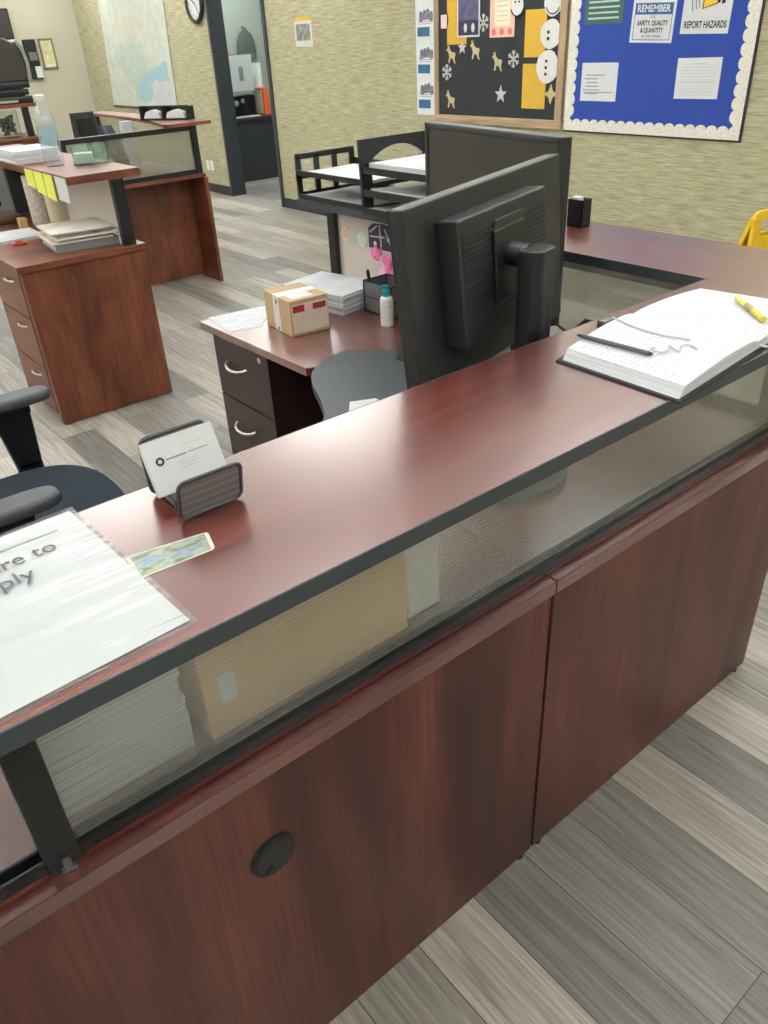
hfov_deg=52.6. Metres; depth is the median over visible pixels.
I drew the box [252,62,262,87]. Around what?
sheet
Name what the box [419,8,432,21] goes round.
photo
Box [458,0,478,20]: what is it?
print
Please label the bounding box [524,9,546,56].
paper
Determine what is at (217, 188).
baseboard
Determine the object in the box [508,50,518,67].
cutout
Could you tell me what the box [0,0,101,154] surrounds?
wall
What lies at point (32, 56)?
dispenser
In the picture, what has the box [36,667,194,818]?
paper stack
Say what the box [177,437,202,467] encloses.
print
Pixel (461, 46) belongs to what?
star cutout
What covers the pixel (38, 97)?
water bottle
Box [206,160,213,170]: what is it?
wall outlet
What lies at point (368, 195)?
shelf
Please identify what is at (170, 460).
cards
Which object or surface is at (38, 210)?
paper roll
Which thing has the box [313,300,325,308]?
print
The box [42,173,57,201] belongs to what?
sticky note
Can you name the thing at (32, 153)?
paper stack
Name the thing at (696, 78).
notice
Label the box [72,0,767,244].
wall
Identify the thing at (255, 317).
paper form
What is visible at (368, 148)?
tray
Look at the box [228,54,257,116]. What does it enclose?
computer monitor
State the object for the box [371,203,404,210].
paper sheets
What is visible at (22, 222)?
wooden block
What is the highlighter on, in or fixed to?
on the open notebook
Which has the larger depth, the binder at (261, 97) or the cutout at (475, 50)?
the binder at (261, 97)
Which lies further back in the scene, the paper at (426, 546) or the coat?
the coat
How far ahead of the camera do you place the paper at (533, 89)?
5.64 m
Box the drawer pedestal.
[213,334,323,453]
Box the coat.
[237,26,256,59]
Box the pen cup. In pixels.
[566,196,591,227]
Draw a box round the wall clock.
[184,0,203,23]
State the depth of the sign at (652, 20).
4.80 m
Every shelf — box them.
[0,102,35,108]
[0,144,139,185]
[93,111,210,127]
[297,157,393,184]
[299,185,400,210]
[362,167,425,182]
[363,189,420,203]
[364,207,386,218]
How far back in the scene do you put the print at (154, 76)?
9.92 m
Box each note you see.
[24,169,36,188]
[33,171,46,195]
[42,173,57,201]
[54,176,70,203]
[349,398,377,410]
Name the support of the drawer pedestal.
on the floor
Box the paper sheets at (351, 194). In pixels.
[305,185,394,206]
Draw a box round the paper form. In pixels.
[209,306,266,331]
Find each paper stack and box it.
[0,144,59,164]
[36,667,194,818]
[282,271,363,315]
[369,154,424,174]
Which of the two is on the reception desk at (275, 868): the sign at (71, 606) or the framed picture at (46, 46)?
the sign at (71, 606)
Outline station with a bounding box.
[57,111,223,284]
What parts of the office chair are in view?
arm post, arm post, seat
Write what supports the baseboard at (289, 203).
attached to the wall at (357, 80)
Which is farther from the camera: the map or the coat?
the coat
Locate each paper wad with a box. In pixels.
[144,109,161,118]
[166,109,185,117]
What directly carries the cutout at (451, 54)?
attached to the notice board at (473, 83)
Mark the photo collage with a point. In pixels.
(378, 234)
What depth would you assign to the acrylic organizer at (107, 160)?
3.84 m
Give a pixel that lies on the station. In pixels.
(171, 210)
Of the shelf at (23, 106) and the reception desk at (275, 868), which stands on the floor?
the reception desk at (275, 868)
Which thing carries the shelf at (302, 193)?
attached to the tray at (333, 152)
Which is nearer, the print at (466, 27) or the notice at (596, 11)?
the notice at (596, 11)
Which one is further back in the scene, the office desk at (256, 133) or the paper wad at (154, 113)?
the office desk at (256, 133)
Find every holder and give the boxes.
[11,240,26,245]
[138,419,242,519]
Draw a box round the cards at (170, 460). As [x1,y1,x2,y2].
[137,421,226,497]
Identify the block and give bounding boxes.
[16,217,28,228]
[74,151,93,163]
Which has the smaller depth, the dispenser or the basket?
the basket
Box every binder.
[43,233,119,253]
[253,87,270,114]
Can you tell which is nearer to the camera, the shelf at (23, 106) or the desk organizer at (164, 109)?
the desk organizer at (164, 109)
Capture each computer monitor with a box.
[69,111,97,157]
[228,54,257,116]
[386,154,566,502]
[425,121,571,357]
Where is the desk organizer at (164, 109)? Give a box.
[138,105,194,120]
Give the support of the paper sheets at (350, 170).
on the tray at (333, 152)
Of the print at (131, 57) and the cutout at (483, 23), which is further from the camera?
the print at (131, 57)
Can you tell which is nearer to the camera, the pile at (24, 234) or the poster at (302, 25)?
the pile at (24, 234)
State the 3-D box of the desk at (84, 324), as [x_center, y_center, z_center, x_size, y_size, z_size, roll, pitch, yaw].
[-1.980,-1.380,4.395,0.680,1.114,1.894,-25,38,-31]
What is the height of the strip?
1.100 m
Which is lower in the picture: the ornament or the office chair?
the office chair
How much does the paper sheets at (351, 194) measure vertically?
0.010 m
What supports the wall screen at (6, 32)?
attached to the wall at (65, 90)
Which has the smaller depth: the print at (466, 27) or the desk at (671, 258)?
the desk at (671, 258)
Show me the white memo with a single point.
(598, 80)
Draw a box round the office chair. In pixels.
[0,385,123,536]
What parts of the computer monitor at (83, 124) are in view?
casing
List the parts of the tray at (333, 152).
frame, frame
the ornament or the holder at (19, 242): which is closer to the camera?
the holder at (19, 242)
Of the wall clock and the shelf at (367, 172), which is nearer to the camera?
the shelf at (367, 172)
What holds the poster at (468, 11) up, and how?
attached to the notice board at (473, 83)
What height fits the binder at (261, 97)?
0.300 m
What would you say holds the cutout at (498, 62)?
attached to the notice board at (473, 83)
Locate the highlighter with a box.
[734,295,766,322]
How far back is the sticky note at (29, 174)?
3.84 m
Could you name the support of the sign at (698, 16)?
attached to the notice board at (644, 104)
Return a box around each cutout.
[442,64,450,79]
[446,90,454,107]
[447,45,455,63]
[458,41,465,53]
[470,41,479,59]
[478,14,488,31]
[492,52,501,70]
[495,86,505,101]
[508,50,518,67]
[511,0,523,16]
[536,50,557,83]
[540,19,559,48]
[544,0,560,16]
[544,84,554,103]
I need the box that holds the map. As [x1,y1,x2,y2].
[98,0,176,107]
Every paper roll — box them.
[20,174,50,224]
[43,179,69,222]
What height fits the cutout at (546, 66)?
0.206 m
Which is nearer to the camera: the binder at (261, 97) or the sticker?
the sticker
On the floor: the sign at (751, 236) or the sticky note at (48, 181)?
the sign at (751, 236)
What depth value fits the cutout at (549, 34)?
5.37 m
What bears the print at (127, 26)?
on the map
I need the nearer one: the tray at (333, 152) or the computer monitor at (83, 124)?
the tray at (333, 152)
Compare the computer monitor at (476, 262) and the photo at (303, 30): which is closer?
the computer monitor at (476, 262)
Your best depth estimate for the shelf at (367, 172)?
2.38 m
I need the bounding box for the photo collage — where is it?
[368,223,390,251]
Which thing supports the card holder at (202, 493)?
on the reception desk at (275, 868)
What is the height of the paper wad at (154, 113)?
0.056 m
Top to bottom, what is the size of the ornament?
0.270 m
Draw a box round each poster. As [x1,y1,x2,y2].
[294,16,312,46]
[457,0,479,37]
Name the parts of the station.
post, glass frame, panel, panel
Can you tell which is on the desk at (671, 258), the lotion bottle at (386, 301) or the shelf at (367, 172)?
the lotion bottle at (386, 301)
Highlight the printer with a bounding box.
[233,93,255,116]
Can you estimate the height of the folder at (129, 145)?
0.340 m
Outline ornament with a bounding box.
[0,110,22,138]
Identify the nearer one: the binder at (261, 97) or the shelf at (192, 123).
the shelf at (192, 123)
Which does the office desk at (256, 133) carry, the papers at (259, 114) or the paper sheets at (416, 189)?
the papers at (259, 114)
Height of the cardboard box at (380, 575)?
0.236 m
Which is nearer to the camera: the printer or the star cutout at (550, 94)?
the star cutout at (550, 94)
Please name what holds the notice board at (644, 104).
attached to the wall at (357, 80)
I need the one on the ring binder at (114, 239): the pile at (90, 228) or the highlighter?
the pile at (90, 228)
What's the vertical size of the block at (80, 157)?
0.044 m
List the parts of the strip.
blue panel, blue panel, blue panel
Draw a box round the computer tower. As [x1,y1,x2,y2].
[0,167,29,215]
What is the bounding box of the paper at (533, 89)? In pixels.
[521,64,545,108]
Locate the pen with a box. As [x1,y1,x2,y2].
[577,334,652,355]
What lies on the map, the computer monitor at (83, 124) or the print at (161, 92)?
the print at (161, 92)
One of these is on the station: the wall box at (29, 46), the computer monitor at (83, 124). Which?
the computer monitor at (83, 124)
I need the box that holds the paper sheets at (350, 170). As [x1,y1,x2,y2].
[308,163,388,180]
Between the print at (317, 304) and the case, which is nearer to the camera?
the print at (317, 304)
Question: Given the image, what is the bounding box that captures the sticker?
[441,15,447,28]
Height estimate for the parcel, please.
0.119 m
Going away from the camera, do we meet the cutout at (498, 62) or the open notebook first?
the open notebook
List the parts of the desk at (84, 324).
handle, drawer, drawer, handle, drawer, glass panel, panel, post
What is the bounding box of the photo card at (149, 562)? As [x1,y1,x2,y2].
[126,533,214,577]
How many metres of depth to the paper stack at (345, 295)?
2.76 m
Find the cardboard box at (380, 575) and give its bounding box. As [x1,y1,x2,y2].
[177,550,407,739]
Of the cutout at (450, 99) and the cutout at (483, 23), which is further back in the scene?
the cutout at (450, 99)
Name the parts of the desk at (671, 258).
post, glass panel, glass rail, post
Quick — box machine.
[0,38,33,105]
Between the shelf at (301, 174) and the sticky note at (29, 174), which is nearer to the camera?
the shelf at (301, 174)
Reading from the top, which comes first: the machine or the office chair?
the machine
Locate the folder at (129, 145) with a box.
[119,120,142,169]
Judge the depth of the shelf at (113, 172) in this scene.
3.66 m
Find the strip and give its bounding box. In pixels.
[415,0,434,114]
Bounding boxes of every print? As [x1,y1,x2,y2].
[115,41,148,100]
[119,18,136,40]
[139,61,169,102]
[151,82,172,104]
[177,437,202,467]
[292,304,304,313]
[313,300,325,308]
[343,229,348,238]
[359,234,364,244]
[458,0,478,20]
[458,19,478,35]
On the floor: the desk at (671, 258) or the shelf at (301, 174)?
the desk at (671, 258)
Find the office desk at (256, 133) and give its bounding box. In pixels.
[237,110,278,185]
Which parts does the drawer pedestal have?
handle, handle, drawer, drawer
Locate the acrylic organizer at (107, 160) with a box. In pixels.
[69,142,113,165]
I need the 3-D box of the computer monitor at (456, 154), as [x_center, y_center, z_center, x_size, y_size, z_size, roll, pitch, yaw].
[0.362,-0.711,2.114,0.229,0.618,0.568,-18,35,-23]
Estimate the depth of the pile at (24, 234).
4.00 m
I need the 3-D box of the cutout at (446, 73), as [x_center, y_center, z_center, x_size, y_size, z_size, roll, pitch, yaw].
[0.502,-3.509,6.197,0.003,0.112,0.103,-25,38,-31]
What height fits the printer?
0.235 m
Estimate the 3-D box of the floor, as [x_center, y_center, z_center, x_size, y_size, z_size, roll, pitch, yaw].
[-1.295,-1.369,5.486,11.500,0.100,16.100,-25,38,-31]
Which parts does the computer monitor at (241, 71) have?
stem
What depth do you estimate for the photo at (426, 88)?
6.43 m
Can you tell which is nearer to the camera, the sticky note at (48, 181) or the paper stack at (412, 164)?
the paper stack at (412, 164)
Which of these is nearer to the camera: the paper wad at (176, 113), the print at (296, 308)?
the print at (296, 308)
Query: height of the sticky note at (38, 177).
0.105 m
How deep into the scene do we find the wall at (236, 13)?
11.38 m
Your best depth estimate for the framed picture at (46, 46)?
10.96 m
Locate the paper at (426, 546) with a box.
[405,538,438,617]
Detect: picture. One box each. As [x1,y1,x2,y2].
[37,38,58,68]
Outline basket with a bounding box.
[363,274,398,318]
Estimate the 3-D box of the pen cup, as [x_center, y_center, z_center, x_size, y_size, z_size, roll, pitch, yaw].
[0.562,-0.866,2.237,0.040,0.079,0.052,-25,38,-31]
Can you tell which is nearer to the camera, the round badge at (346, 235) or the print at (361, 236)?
the print at (361, 236)
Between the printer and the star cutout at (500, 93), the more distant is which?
the printer
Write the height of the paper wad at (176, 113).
0.056 m
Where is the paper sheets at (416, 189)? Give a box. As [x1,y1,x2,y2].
[371,181,425,197]
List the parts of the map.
rod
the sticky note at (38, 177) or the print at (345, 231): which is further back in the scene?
the sticky note at (38, 177)
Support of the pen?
on the open notebook
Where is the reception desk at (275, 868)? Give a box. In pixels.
[0,256,767,1023]
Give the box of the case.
[0,210,19,224]
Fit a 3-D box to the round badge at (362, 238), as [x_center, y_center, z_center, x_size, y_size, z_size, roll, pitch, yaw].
[-0.079,-0.994,2.833,0.006,0.054,0.054,-25,38,-31]
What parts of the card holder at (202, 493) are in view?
frame, frame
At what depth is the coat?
11.40 m
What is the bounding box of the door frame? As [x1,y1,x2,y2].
[204,0,284,206]
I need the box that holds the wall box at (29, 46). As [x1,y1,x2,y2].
[21,39,43,78]
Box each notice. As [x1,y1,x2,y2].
[584,0,624,24]
[673,57,722,98]
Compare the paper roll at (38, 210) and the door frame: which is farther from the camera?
the door frame
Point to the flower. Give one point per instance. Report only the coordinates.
(386, 268)
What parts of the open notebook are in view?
loose cord, loose cord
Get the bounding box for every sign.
[0,511,190,718]
[629,0,676,42]
[680,0,732,33]
[738,209,767,248]
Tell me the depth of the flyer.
5.63 m
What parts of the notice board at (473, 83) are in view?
frame rail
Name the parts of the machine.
trim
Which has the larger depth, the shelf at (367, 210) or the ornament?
the ornament
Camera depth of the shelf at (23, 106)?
8.62 m
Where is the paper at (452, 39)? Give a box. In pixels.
[447,0,466,44]
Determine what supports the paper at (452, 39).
attached to the notice board at (473, 83)
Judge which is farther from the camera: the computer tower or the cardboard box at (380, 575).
the computer tower
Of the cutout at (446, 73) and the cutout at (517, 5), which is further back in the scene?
the cutout at (446, 73)
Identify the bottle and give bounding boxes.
[33,94,62,166]
[378,285,393,326]
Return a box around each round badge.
[342,227,350,240]
[358,232,366,246]
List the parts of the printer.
silver knob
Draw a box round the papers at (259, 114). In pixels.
[236,114,259,117]
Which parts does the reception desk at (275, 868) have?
post, panel, glass rail, glass panel, panel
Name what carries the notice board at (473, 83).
attached to the wall at (357, 80)
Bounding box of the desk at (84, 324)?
[0,144,171,424]
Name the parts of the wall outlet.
plate, plate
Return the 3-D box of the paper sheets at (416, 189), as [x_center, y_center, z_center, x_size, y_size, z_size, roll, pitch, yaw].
[0.155,-1.032,2.475,0.258,0.020,0.310,-25,38,-31]
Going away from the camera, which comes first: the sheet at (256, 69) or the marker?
the marker
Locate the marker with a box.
[366,269,370,281]
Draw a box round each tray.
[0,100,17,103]
[294,146,421,210]
[357,130,425,218]
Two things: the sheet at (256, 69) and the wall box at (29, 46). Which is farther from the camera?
the wall box at (29, 46)
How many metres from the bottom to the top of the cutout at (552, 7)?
0.162 m
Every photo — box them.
[296,23,310,40]
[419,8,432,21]
[420,47,432,58]
[421,83,433,94]
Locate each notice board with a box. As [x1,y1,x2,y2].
[433,0,569,129]
[563,0,765,142]
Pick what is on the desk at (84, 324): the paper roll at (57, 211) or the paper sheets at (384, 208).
the paper roll at (57, 211)
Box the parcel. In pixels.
[263,282,329,337]
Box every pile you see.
[0,227,38,245]
[36,217,117,245]
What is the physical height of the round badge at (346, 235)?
0.052 m
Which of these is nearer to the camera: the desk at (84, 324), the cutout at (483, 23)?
the desk at (84, 324)
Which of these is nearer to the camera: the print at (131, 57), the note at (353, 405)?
the note at (353, 405)
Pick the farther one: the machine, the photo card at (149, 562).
the machine
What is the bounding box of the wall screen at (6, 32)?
[0,8,14,38]
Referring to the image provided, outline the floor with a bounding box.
[0,180,767,1023]
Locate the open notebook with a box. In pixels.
[556,288,767,403]
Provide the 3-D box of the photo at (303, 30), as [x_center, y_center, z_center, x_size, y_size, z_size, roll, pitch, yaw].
[-0.768,-4.555,7.376,0.001,0.135,0.230,-25,38,-31]
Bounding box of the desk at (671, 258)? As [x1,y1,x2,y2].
[200,198,767,419]
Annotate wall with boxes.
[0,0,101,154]
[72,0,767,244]
[221,0,270,109]
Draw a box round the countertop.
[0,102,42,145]
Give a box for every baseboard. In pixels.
[209,183,230,195]
[284,198,684,289]
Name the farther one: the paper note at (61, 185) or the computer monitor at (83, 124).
the computer monitor at (83, 124)
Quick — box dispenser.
[28,52,37,60]
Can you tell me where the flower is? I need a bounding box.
[371,245,393,275]

